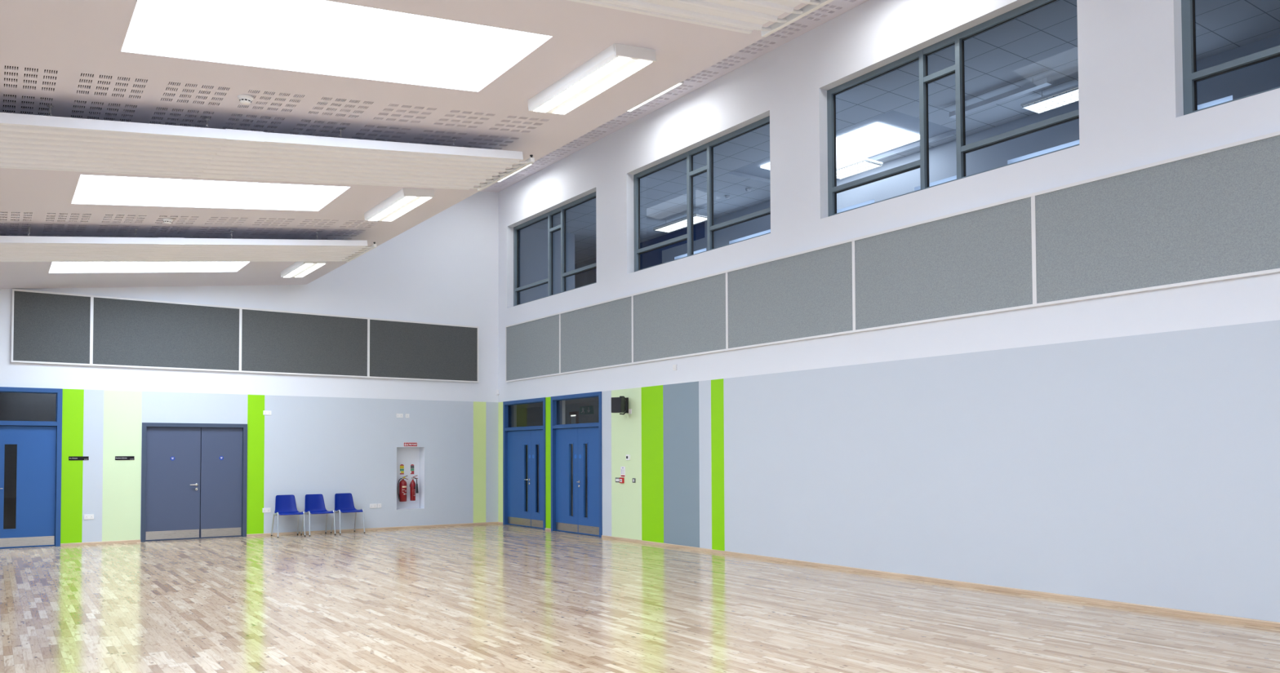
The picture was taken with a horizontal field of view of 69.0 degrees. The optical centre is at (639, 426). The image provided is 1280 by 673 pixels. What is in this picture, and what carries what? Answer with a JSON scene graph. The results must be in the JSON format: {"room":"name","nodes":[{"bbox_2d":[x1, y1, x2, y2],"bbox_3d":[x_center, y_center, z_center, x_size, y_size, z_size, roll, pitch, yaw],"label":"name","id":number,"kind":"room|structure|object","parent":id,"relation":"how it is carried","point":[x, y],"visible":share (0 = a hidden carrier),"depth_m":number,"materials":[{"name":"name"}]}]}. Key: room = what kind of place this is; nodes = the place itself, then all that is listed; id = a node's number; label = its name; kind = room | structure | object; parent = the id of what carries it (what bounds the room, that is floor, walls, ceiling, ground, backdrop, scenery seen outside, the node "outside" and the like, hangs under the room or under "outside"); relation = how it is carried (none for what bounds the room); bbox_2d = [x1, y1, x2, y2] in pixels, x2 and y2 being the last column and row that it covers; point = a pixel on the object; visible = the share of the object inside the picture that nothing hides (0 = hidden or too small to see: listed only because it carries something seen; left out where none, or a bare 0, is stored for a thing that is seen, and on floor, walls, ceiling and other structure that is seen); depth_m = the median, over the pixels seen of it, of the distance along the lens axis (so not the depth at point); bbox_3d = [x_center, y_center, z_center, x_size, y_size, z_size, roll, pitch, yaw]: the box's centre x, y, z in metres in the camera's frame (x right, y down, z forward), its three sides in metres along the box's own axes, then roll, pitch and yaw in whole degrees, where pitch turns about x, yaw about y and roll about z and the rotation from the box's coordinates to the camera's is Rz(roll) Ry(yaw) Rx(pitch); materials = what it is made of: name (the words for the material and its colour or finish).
{"room":"community hall","nodes":[
{"label":"community hall","id":0,"kind":"room"},
{"bbox_2d":[0,392,230,529],"bbox_3d":[-11.685,0.667,17.709,7.800,3.000,2.690,1,-2,-35],"label":"wall","id":1,"kind":"structure","parent":0,"point":[14,406],"depth_m":18.73,"materials":[{"name":"grey"}]},
{"bbox_2d":[0,191,498,543],"bbox_3d":[-8.907,-1.939,17.896,13.500,8.200,0.300,1,-2,-35],"label":"wall","id":2,"kind":"structure","parent":0,"point":[327,437],"depth_m":19.39,"materials":[{"name":"white paint"}]},
{"bbox_2d":[0,386,62,550],"bbox_3d":[-11.247,0.714,16.102,2.120,2.810,0.224,1,-2,-35],"label":"door","id":3,"kind":"structure","parent":2,"relation":"in","point":[39,449],"depth_m":16.44,"materials":[{"name":"blue paint"}]},
{"bbox_2d":[10,288,90,365],"bbox_3d":[-10.466,-1.758,16.579,1.180,1.284,0.056,1,-2,-35],"label":"acoustic panel","id":4,"kind":"object","parent":2,"relation":"attached to","point":[47,327],"visible":1,"depth_m":16.55,"materials":[{"name":"grey fabric"}]},
{"bbox_2d":[68,457,88,460],"bbox_3d":[-10.110,0.572,16.789,0.310,0.070,0.007,1,-2,-35],"label":"room sign","id":5,"kind":"object","parent":2,"relation":"attached to","point":[69,458],"visible":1,"depth_m":16.79,"materials":[{"name":"black plastic"}]},
{"bbox_2d":[84,514,93,519],"bbox_3d":[-9.964,1.633,16.854,0.155,0.090,0.014,1,-2,-35],"label":"power socket","id":6,"kind":"object","parent":2,"relation":"attached to","point":[86,517],"visible":1,"depth_m":16.86,"materials":[{"name":"white plastic"}]},
{"bbox_2d":[115,456,134,460],"bbox_3d":[-9.512,0.581,17.206,0.311,0.070,0.007,1,-2,-35],"label":"room sign","id":7,"kind":"object","parent":2,"relation":"attached to","point":[117,458],"visible":1,"depth_m":17.20,"materials":[{"name":"black plastic"}]},
{"bbox_2d":[89,295,239,372],"bbox_3d":[-8.943,-1.734,17.642,2.536,1.284,0.056,1,-2,-35],"label":"acoustic panel","id":8,"kind":"object","parent":2,"relation":"attached to","point":[125,332],"visible":1,"depth_m":17.58,"materials":[{"name":"grey fabric"}]},
{"bbox_2d":[140,422,247,542],"bbox_3d":[-8.577,1.050,17.956,1.850,2.225,0.224,1,-2,-35],"label":"door","id":9,"kind":"structure","parent":2,"relation":"in","point":[174,508],"depth_m":17.90,"materials":[{"name":"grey wood"}]},
{"bbox_2d":[262,410,271,415],"bbox_3d":[-7.462,-0.278,18.661,0.154,0.088,0.014,1,-2,-35],"label":"power socket","id":10,"kind":"object","parent":2,"relation":"attached to","point":[264,412],"visible":1,"depth_m":18.66,"materials":[{"name":"white plastic"}]},
{"bbox_2d":[262,508,271,513],"bbox_3d":[-7.454,1.670,18.605,0.154,0.090,0.014,1,-2,-35],"label":"power socket","id":11,"kind":"object","parent":2,"relation":"attached to","point":[264,510],"visible":1,"depth_m":18.60,"materials":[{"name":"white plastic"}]},
{"bbox_2d":[60,522,497,546],"bbox_3d":[-8.678,2.133,17.735,13.200,0.048,0.016,1,-2,-35],"label":"baseboard","id":12,"kind":"structure","parent":2,"relation":"attached to","point":[485,523],"depth_m":19.20,"materials":[{"name":"brown wood"}]},
{"bbox_2d":[239,306,367,377],"bbox_3d":[-6.855,-1.700,19.100,2.557,1.284,0.056,1,-2,-35],"label":"acoustic panel","id":13,"kind":"object","parent":2,"relation":"attached to","point":[278,342],"visible":1,"depth_m":19.04,"materials":[{"name":"grey fabric"}]},
{"bbox_2d":[369,504,377,508],"bbox_3d":[-5.679,1.690,19.844,0.156,0.092,0.014,1,-2,-35],"label":"power socket","id":14,"kind":"object","parent":2,"relation":"attached to","point":[371,506],"visible":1,"depth_m":19.85,"materials":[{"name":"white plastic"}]},
{"bbox_2d":[377,503,381,508],"bbox_3d":[-5.570,1.691,19.921,0.090,0.092,0.014,1,-2,-35],"label":"socket","id":15,"kind":"object","parent":2,"relation":"attached to","point":[379,505],"visible":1,"depth_m":19.91,"materials":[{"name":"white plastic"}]},
{"bbox_2d":[395,413,403,417],"bbox_3d":[-5.217,-0.241,20.228,0.151,0.086,0.014,1,-2,-35],"label":"power socket","id":16,"kind":"object","parent":2,"relation":"attached to","point":[397,415],"visible":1,"depth_m":20.22,"materials":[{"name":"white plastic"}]},
{"bbox_2d":[403,442,417,447],"bbox_3d":[-5.012,0.389,20.357,0.321,0.100,0.005,1,-2,-35],"label":"sign","id":17,"kind":"object","parent":2,"relation":"attached to","point":[405,444],"visible":1,"depth_m":20.36,"materials":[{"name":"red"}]},
{"bbox_2d":[367,317,478,382],"bbox_3d":[-4.753,-1.666,20.566,2.569,1.284,0.056,1,-2,-35],"label":"acoustic panel","id":18,"kind":"object","parent":2,"relation":"attached to","point":[397,349],"visible":1,"depth_m":20.50,"materials":[{"name":"grey fabric"}]},
{"bbox_2d":[0,0,815,288],"bbox_3d":[-3.745,-3.850,6.919,8.950,3.193,23.700,1,-2,-35],"label":"ceiling","id":19,"kind":"structure","parent":0,"point":[67,55],"depth_m":8.42,"materials":[{"name":"white paint"}]},
{"bbox_2d":[48,262,248,273],"bbox_3d":[-8.050,-2.694,15.419,2.860,0.383,1.410,1,-2,-35],"label":"rooflight","id":20,"kind":"object","parent":19,"relation":"attached to","point":[56,267],"visible":0.47,"depth_m":15.59,"materials":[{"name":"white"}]},
{"bbox_2d":[162,217,173,224],"bbox_3d":[-6.205,-2.702,12.242,0.124,0.060,0.124,1,-2,-35],"label":"smoke detector","id":21,"kind":"object","parent":19,"relation":"attached to","point":[166,220],"visible":1,"depth_m":12.21,"materials":[{"name":"white plastic"}]},
{"bbox_2d":[0,226,377,262],"bbox_3d":[-6.909,-2.510,13.086,6.076,0.882,1.408,1,-2,-35],"label":"panel","id":22,"kind":"object","parent":19,"relation":"hanging from","point":[28,248],"visible":1,"depth_m":13.09,"materials":[{"name":"white metal"}]},
{"bbox_2d":[71,174,350,211],"bbox_3d":[-5.145,-2.825,11.260,2.860,0.383,1.380,1,-2,-35],"label":"rooflight","id":23,"kind":"object","parent":19,"relation":"attached to","point":[91,189],"visible":0.74,"depth_m":11.23,"materials":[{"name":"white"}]},
{"bbox_2d":[237,93,253,104],"bbox_3d":[-3.404,-2.822,8.040,0.124,0.060,0.124,1,-2,-35],"label":"smoke detector","id":24,"kind":"object","parent":19,"relation":"attached to","point":[245,99],"visible":1,"depth_m":8.01,"materials":[{"name":"white plastic"}]},
{"bbox_2d":[0,104,534,191],"bbox_3d":[-4.024,-2.641,8.956,6.076,0.882,1.408,1,-2,-35],"label":"panel","id":25,"kind":"object","parent":19,"relation":"hanging from","point":[27,141],"visible":1,"depth_m":8.88,"materials":[{"name":"white"}]},
{"bbox_2d":[280,262,327,277],"bbox_3d":[-6.069,-2.866,16.796,0.419,0.150,1.514,1,-2,-35],"label":"ceiling light","id":26,"kind":"object","parent":19,"relation":"attached to","point":[298,269],"visible":0.89,"depth_m":16.68,"materials":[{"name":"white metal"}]},
{"bbox_2d":[283,263,312,277],"bbox_3d":[-6.149,-2.810,16.738,0.133,0.035,1.450,1,-2,-35],"label":"diffuser","id":27,"kind":"object","parent":26,"relation":"attached to","point":[294,270],"depth_m":16.71,"materials":[{"name":"white plastic"}]},
{"bbox_2d":[295,263,324,277],"bbox_3d":[-5.978,-2.831,16.858,0.133,0.035,1.450,1,-2,-35],"label":"diffuser","id":28,"kind":"object","parent":26,"relation":"attached to","point":[315,266],"depth_m":16.78,"materials":[{"name":"white plastic"}]},
{"bbox_2d":[120,0,551,91],"bbox_3d":[-2.257,-2.956,7.125,2.860,0.383,1.370,1,-2,-35],"label":"rooflight","id":29,"kind":"object","parent":19,"relation":"attached to","point":[322,37],"visible":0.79,"depth_m":7.08,"materials":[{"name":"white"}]},
{"bbox_2d":[364,187,434,221],"bbox_3d":[-3.265,-2.985,12.572,0.419,0.150,1.514,1,-2,-35],"label":"ceiling light","id":30,"kind":"object","parent":19,"relation":"attached to","point":[405,200],"visible":1,"depth_m":12.34,"materials":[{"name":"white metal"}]},
{"bbox_2d":[368,196,415,221],"bbox_3d":[-3.345,-2.929,12.514,0.133,0.035,1.450,1,-2,-35],"label":"diffuser","id":31,"kind":"object","parent":30,"relation":"attached to","point":[393,204],"depth_m":12.46,"materials":[{"name":"white plastic"}]},
{"bbox_2d":[382,196,431,221],"bbox_3d":[-3.175,-2.950,12.634,0.133,0.035,1.450,1,-2,-35],"label":"diffuser","id":32,"kind":"object","parent":30,"relation":"attached to","point":[419,201],"depth_m":12.55,"materials":[{"name":"white plastic"}]},
{"bbox_2d":[527,43,656,115],"bbox_3d":[-0.467,-3.104,8.392,0.419,0.150,1.514,1,-2,-35],"label":"ceiling light","id":33,"kind":"object","parent":19,"relation":"attached to","point":[616,63],"visible":1,"depth_m":8.20,"materials":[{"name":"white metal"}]},
{"bbox_2d":[533,57,630,112],"bbox_3d":[-0.548,-3.049,8.334,0.133,0.035,1.450,1,-2,-35],"label":"diffuser","id":34,"kind":"object","parent":33,"relation":"attached to","point":[610,65],"depth_m":8.26,"materials":[{"name":"white plastic"}]},
{"bbox_2d":[552,59,650,114],"bbox_3d":[-0.377,-3.070,8.454,0.133,0.035,1.450,1,-2,-35],"label":"diffuser","id":35,"kind":"object","parent":33,"relation":"attached to","point":[636,65],"depth_m":8.37,"materials":[{"name":"white plastic"}]},
{"bbox_2d":[568,0,833,36],"bbox_3d":[-1.139,-2.771,4.825,6.076,0.882,1.408,1,-2,-35],"label":"panel","id":36,"kind":"object","parent":19,"relation":"hanging from","point":[744,16],"visible":1,"depth_m":6.58,"materials":[{"name":"white"}]},
{"bbox_2d":[396,447,419,509],"bbox_3d":[-5.177,1.130,20.587,0.671,1.390,0.001,1,-2,-35],"label":"wall","id":37,"kind":"structure","parent":0,"point":[406,456],"depth_m":20.63,"materials":[{"name":"white paint"}]},
{"bbox_2d":[399,464,404,475],"bbox_3d":[-5.247,0.941,20.539,0.104,0.230,0.004,1,-2,-35],"label":"sign","id":38,"kind":"object","parent":37,"relation":"attached to","point":[402,466],"visible":1,"depth_m":20.54,"materials":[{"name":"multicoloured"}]},
{"bbox_2d":[397,475,408,502],"bbox_3d":[-5.191,1.354,20.428,0.201,0.569,0.214,0,-2,-1],"label":"fire extinguisher","id":39,"kind":"object","parent":37,"relation":"attached to","point":[402,484],"visible":1,"depth_m":20.34,"materials":[{"name":"red metal"}]},
{"bbox_2d":[410,464,414,475],"bbox_3d":[-5.051,0.945,20.675,0.094,0.228,0.004,1,-2,-35],"label":"sign","id":40,"kind":"object","parent":37,"relation":"attached to","point":[412,466],"visible":1,"depth_m":20.68,"materials":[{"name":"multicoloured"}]},
{"bbox_2d":[409,475,418,501],"bbox_3d":[-4.991,1.352,20.588,0.175,0.560,0.187,0,-2,-20],"label":"fire extinguisher","id":41,"kind":"object","parent":37,"relation":"attached to","point":[412,486],"visible":1,"depth_m":20.51,"materials":[{"name":"red metal"}]},
{"bbox_2d":[519,226,573,304],"bbox_3d":[-2.205,-2.991,21.878,1.420,3.280,0.100,1,-2,-35],"label":"wall","id":42,"kind":"structure","parent":0,"point":[533,242],"depth_m":21.74,"materials":[{"name":"grey paint"}]},
{"bbox_2d":[516,397,599,517],"bbox_3d":[-1.532,0.822,20.642,1.190,2.780,8.900,1,-2,-35],"label":"wall","id":43,"kind":"structure","parent":0,"point":[527,415],"depth_m":22.01,"materials":[{"name":"grey"}]},
{"bbox_2d":[568,411,578,516],"bbox_3d":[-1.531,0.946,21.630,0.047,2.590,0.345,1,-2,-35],"label":"door","id":44,"kind":"structure","parent":43,"relation":"in","point":[574,416],"depth_m":21.67,"materials":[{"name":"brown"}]},
{"bbox_2d":[579,405,593,414],"bbox_3d":[-1.216,-0.376,21.221,0.032,0.184,0.552,1,-2,-35],"label":"exit sign","id":45,"kind":"object","parent":43,"relation":"attached to","point":[583,410],"visible":1,"depth_m":21.20,"materials":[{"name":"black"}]},
{"bbox_2d":[573,234,574,288],"bbox_3d":[-2.692,-2.932,23.885,0.080,3.280,3.850,1,-2,-35],"label":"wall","id":46,"kind":"structure","parent":0,"point":[573,234],"depth_m":22.35,"materials":[{"name":"grey paint"}]},
{"bbox_2d":[0,524,1279,672],"bbox_3d":[-1.927,1.911,8.068,13.800,0.120,24.200,1,-2,-35],"label":"floor","id":47,"kind":"structure","parent":0,"point":[496,598],"depth_m":9.29,"materials":[{"name":"brown wood"}]},
{"bbox_2d":[271,495,306,537],"bbox_3d":[-6.971,1.767,18.470,0.545,0.808,0.504,1,-2,-36],"label":"chair","id":48,"kind":"object","parent":47,"relation":"on","point":[285,505],"visible":1,"depth_m":18.61,"materials":[{"name":"blue plastic"}]},
{"bbox_2d":[300,494,336,537],"bbox_3d":[-6.484,1.774,18.774,0.545,0.808,0.504,1,-2,-40],"label":"chair","id":49,"kind":"object","parent":47,"relation":"on","point":[314,504],"visible":1,"depth_m":18.90,"materials":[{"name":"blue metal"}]},
{"bbox_2d":[330,493,364,534],"bbox_3d":[-6.012,1.783,19.170,0.545,0.808,0.504,1,-2,-41],"label":"chair","id":50,"kind":"object","parent":47,"relation":"on","point":[344,503],"visible":0.99,"depth_m":19.30,"materials":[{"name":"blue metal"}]},
{"bbox_2d":[481,0,868,191],"bbox_3d":[1.700,-5.561,10.777,4.390,0.511,23.700,1,-2,-35],"label":"ceiling","id":51,"kind":"structure","parent":0,"point":[835,8],"depth_m":15.23,"materials":[{"name":"white paint"}]},
{"bbox_2d":[497,163,533,182],"bbox_3d":[-2.792,-5.396,19.604,0.419,0.150,1.514,1,-2,-35],"label":"ceiling light","id":52,"kind":"object","parent":51,"relation":"attached to","point":[531,163],"visible":0.15,"depth_m":19.63,"materials":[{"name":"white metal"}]},
{"bbox_2d":[626,81,684,111],"bbox_3d":[0.099,-5.527,15.466,0.419,0.150,1.514,1,-2,-35],"label":"ceiling light","id":53,"kind":"object","parent":51,"relation":"attached to","point":[682,82],"visible":0.2,"depth_m":15.48,"materials":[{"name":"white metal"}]},
{"bbox_2d":[497,0,1279,622],"bbox_3d":[3.591,-2.157,12.051,0.300,8.200,24.200,1,-2,-35],"label":"wall","id":54,"kind":"structure","parent":0,"point":[1124,448],"depth_m":11.44,"materials":[{"name":"white paint"}]},
{"bbox_2d":[502,397,546,530],"bbox_3d":[-2.482,0.809,20.577,0.222,2.810,1.950,1,-2,-35],"label":"door","id":55,"kind":"structure","parent":54,"relation":"in","point":[515,440],"depth_m":20.67,"materials":[{"name":"blue paint"}]},
{"bbox_2d":[505,312,559,382],"bbox_3d":[-2.341,-1.685,20.222,0.056,1.284,2.435,1,-2,-35],"label":"acoustic panel","id":56,"kind":"object","parent":54,"relation":"attached to","point":[531,346],"visible":1,"depth_m":20.18,"materials":[{"name":"grey fabric"}]},
{"bbox_2d":[513,191,596,306],"bbox_3d":[-1.782,-3.697,19.871,0.088,1.886,3.814,1,-2,-35],"label":"window","id":57,"kind":"structure","parent":54,"relation":"in","point":[562,210],"depth_m":20.04,"materials":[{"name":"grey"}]},
{"bbox_2d":[551,391,602,537],"bbox_3d":[-1.217,0.752,18.765,0.222,2.810,1.952,1,-2,-35],"label":"door","id":58,"kind":"structure","parent":54,"relation":"in","point":[562,436],"depth_m":18.80,"materials":[{"name":"blue paint"}]},
{"bbox_2d":[559,294,632,374],"bbox_3d":[-0.888,-1.751,18.142,0.056,1.284,2.641,1,-2,-35],"label":"acoustic panel","id":59,"kind":"object","parent":54,"relation":"attached to","point":[598,335],"visible":1,"depth_m":18.04,"materials":[{"name":"grey fabric"}]},
{"bbox_2d":[611,396,628,415],"bbox_3d":[-0.356,-0.393,17.101,0.210,0.348,0.354,-1,-2,27],"label":"loudspeaker","id":60,"kind":"object","parent":54,"relation":"attached to","point":[618,404],"visible":1,"depth_m":16.96,"materials":[{"name":"black plastic"}]},
{"bbox_2d":[611,397,621,413],"bbox_3d":[-0.435,-0.396,16.947,0.196,0.266,0.007,-1,-2,27],"label":"grille","id":61,"kind":"object","parent":60,"relation":"attached to","point":[615,402],"depth_m":16.94,"materials":[{"name":"black"}]},
{"bbox_2d":[619,477,624,483],"bbox_3d":[-0.341,0.998,17.314,0.041,0.103,0.108,1,-2,-35],"label":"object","id":62,"kind":"object","parent":54,"relation":"attached to","point":[621,480],"visible":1,"depth_m":17.28,"materials":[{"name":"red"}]},
{"bbox_2d":[620,466,625,477],"bbox_3d":[-0.317,0.836,17.316,0.003,0.194,0.145,1,-2,-35],"label":"notice","id":63,"kind":"object","parent":54,"relation":"attached to","point":[622,468],"visible":1,"depth_m":17.31,"materials":[{"name":"white paper"}]},
{"bbox_2d":[626,454,630,460],"bbox_3d":[-0.221,0.565,17.158,0.034,0.102,0.105,1,-2,-35],"label":"thermostat","id":64,"kind":"object","parent":54,"relation":"attached to","point":[628,456],"visible":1,"depth_m":17.13,"materials":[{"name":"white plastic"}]},
{"bbox_2d":[672,364,677,370],"bbox_3d":[0.600,-1.019,16.024,0.028,0.098,0.095,1,-2,-35],"label":"wall sensor","id":65,"kind":"object","parent":54,"relation":"attached to","point":[674,366],"visible":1,"depth_m":16.00,"materials":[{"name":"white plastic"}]},
{"bbox_2d":[631,271,726,364],"bbox_3d":[0.628,-1.819,15.971,0.056,1.284,2.658,1,-2,-35],"label":"acoustic panel","id":66,"kind":"object","parent":54,"relation":"attached to","point":[686,318],"visible":1,"depth_m":15.86,"materials":[{"name":"grey fabric"}]},
{"bbox_2d":[633,115,770,271],"bbox_3d":[1.028,-3.824,15.847,0.088,1.886,3.878,1,-2,-35],"label":"window","id":67,"kind":"structure","parent":54,"relation":"in","point":[708,147],"depth_m":16.01,"materials":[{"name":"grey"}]},
{"bbox_2d":[725,239,853,351],"bbox_3d":[2.150,-1.888,13.792,0.056,1.284,2.659,1,-2,-35],"label":"acoustic panel","id":68,"kind":"object","parent":54,"relation":"attached to","point":[805,295],"visible":1,"depth_m":13.66,"materials":[{"name":"grey fabric"}]},
{"bbox_2d":[497,522,1279,628],"bbox_3d":[3.483,1.915,11.835,0.016,0.048,23.580,1,-2,-35],"label":"baseboard","id":69,"kind":"structure","parent":54,"relation":"attached to","point":[1242,620],"depth_m":10.87,"materials":[{"name":"brown wood"}]},
{"bbox_2d":[851,193,1035,333],"bbox_3d":[3.674,-1.957,11.610,0.056,1.284,2.665,1,-2,-35],"label":"acoustic panel","id":70,"kind":"object","parent":54,"relation":"attached to","point":[976,261],"visible":1,"depth_m":11.44,"materials":[{"name":"grey fabric"}]},
{"bbox_2d":[826,0,1079,216],"bbox_3d":[3.829,-3.951,11.837,0.088,1.886,3.850,1,-2,-35],"label":"window","id":71,"kind":"structure","parent":54,"relation":"in","point":[958,39],"depth_m":11.96,"materials":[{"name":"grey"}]},
{"bbox_2d":[1031,130,1279,307],"bbox_3d":[5.198,-2.026,9.428,0.056,1.284,2.660,1,-2,-35],"label":"acoustic panel","id":72,"kind":"object","parent":54,"relation":"attached to","point":[1212,215],"visible":1,"depth_m":9.34,"materials":[{"name":"grey fabric"}]},
{"bbox_2d":[1181,0,1279,115],"bbox_3d":[6.608,-4.077,7.859,0.088,1.886,3.855,1,-2,-35],"label":"window","id":73,"kind":"structure","parent":54,"relation":"in","point":[1191,76],"depth_m":9.35,"materials":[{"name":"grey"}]},
{"bbox_2d":[528,0,1279,264],"bbox_3d":[3.286,-4.826,15.888,3.520,0.001,23.900,1,-2,-35],"label":"ceiling","id":74,"kind":"structure","parent":0,"point":[1042,43],"depth_m":13.60,"materials":[{"name":"tile"}]},
{"bbox_2d":[653,216,687,232],"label":"light","id":75,"kind":"object","parent":74,"relation":"attached to","point":[676,224],"depth_m":20.63,"materials":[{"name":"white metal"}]},
{"bbox_2d":[693,208,706,224],"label":"light","id":76,"kind":"object","parent":74,"relation":"attached to","point":[697,218],"depth_m":19.93,"materials":[{"name":"white metal"}]},
{"bbox_2d":[745,187,751,191],"bbox_3d":[2.158,-4.718,18.550,0.120,0.055,0.120,1,-2,-35],"label":"ceiling detector","id":77,"kind":"object","parent":74,"relation":"attached to","point":[748,189],"visible":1,"depth_m":18.51,"materials":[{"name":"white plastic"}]},
{"bbox_2d":[727,157,770,182],"bbox_3d":[2.403,-4.815,17.387,1.069,0.070,1.131,1,-2,-35],"label":"light","id":78,"kind":"object","parent":74,"relation":"attached to","point":[758,171],"depth_m":17.63,"materials":[{"name":"grey paint"}]},
{"bbox_2d":[836,152,883,179],"bbox_3d":[3.787,-4.682,16.599,0.440,0.244,1.000,1,-2,-35],"label":"light","id":79,"kind":"object","parent":74,"relation":"hanging from","point":[865,164],"visible":0.88,"depth_m":16.45,"materials":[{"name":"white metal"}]},
{"bbox_2d":[835,110,919,167],"bbox_3d":[3.872,-4.865,15.830,1.693,0.070,2.471,1,-2,-35],"label":"light","id":80,"kind":"object","parent":74,"relation":"attached to","point":[891,132],"depth_m":15.71,"materials":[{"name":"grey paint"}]},
{"bbox_2d":[928,121,955,142],"bbox_3d":[4.767,-4.884,15.323,0.808,0.070,0.614,1,-2,-35],"label":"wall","id":81,"kind":"structure","parent":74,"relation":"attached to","point":[936,131],"depth_m":15.47,"materials":[{"name":"grey paint"}]},
{"bbox_2d":[949,77,1052,118],"bbox_3d":[5.217,-4.821,13.576,0.120,0.160,1.600,1,-2,-35],"label":"batten","id":82,"kind":"object","parent":74,"relation":"hanging from","point":[1046,82],"visible":1,"depth_m":13.43,"materials":[{"name":"white metal"}]},
{"bbox_2d":[1021,84,1078,113],"bbox_3d":[6.189,-4.793,13.082,0.430,0.244,1.580,1,-2,-35],"label":"light","id":83,"kind":"object","parent":74,"relation":"attached to","point":[1070,95],"visible":0.47,"depth_m":13.38,"materials":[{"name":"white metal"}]},
{"bbox_2d":[574,33,1279,288],"bbox_3d":[4.673,-3.525,16.815,0.250,4.000,23.900,1,-2,-35],"label":"wall","id":84,"kind":"structure","parent":0,"point":[1263,76],"depth_m":15.40,"materials":[{"name":"grey paint"}]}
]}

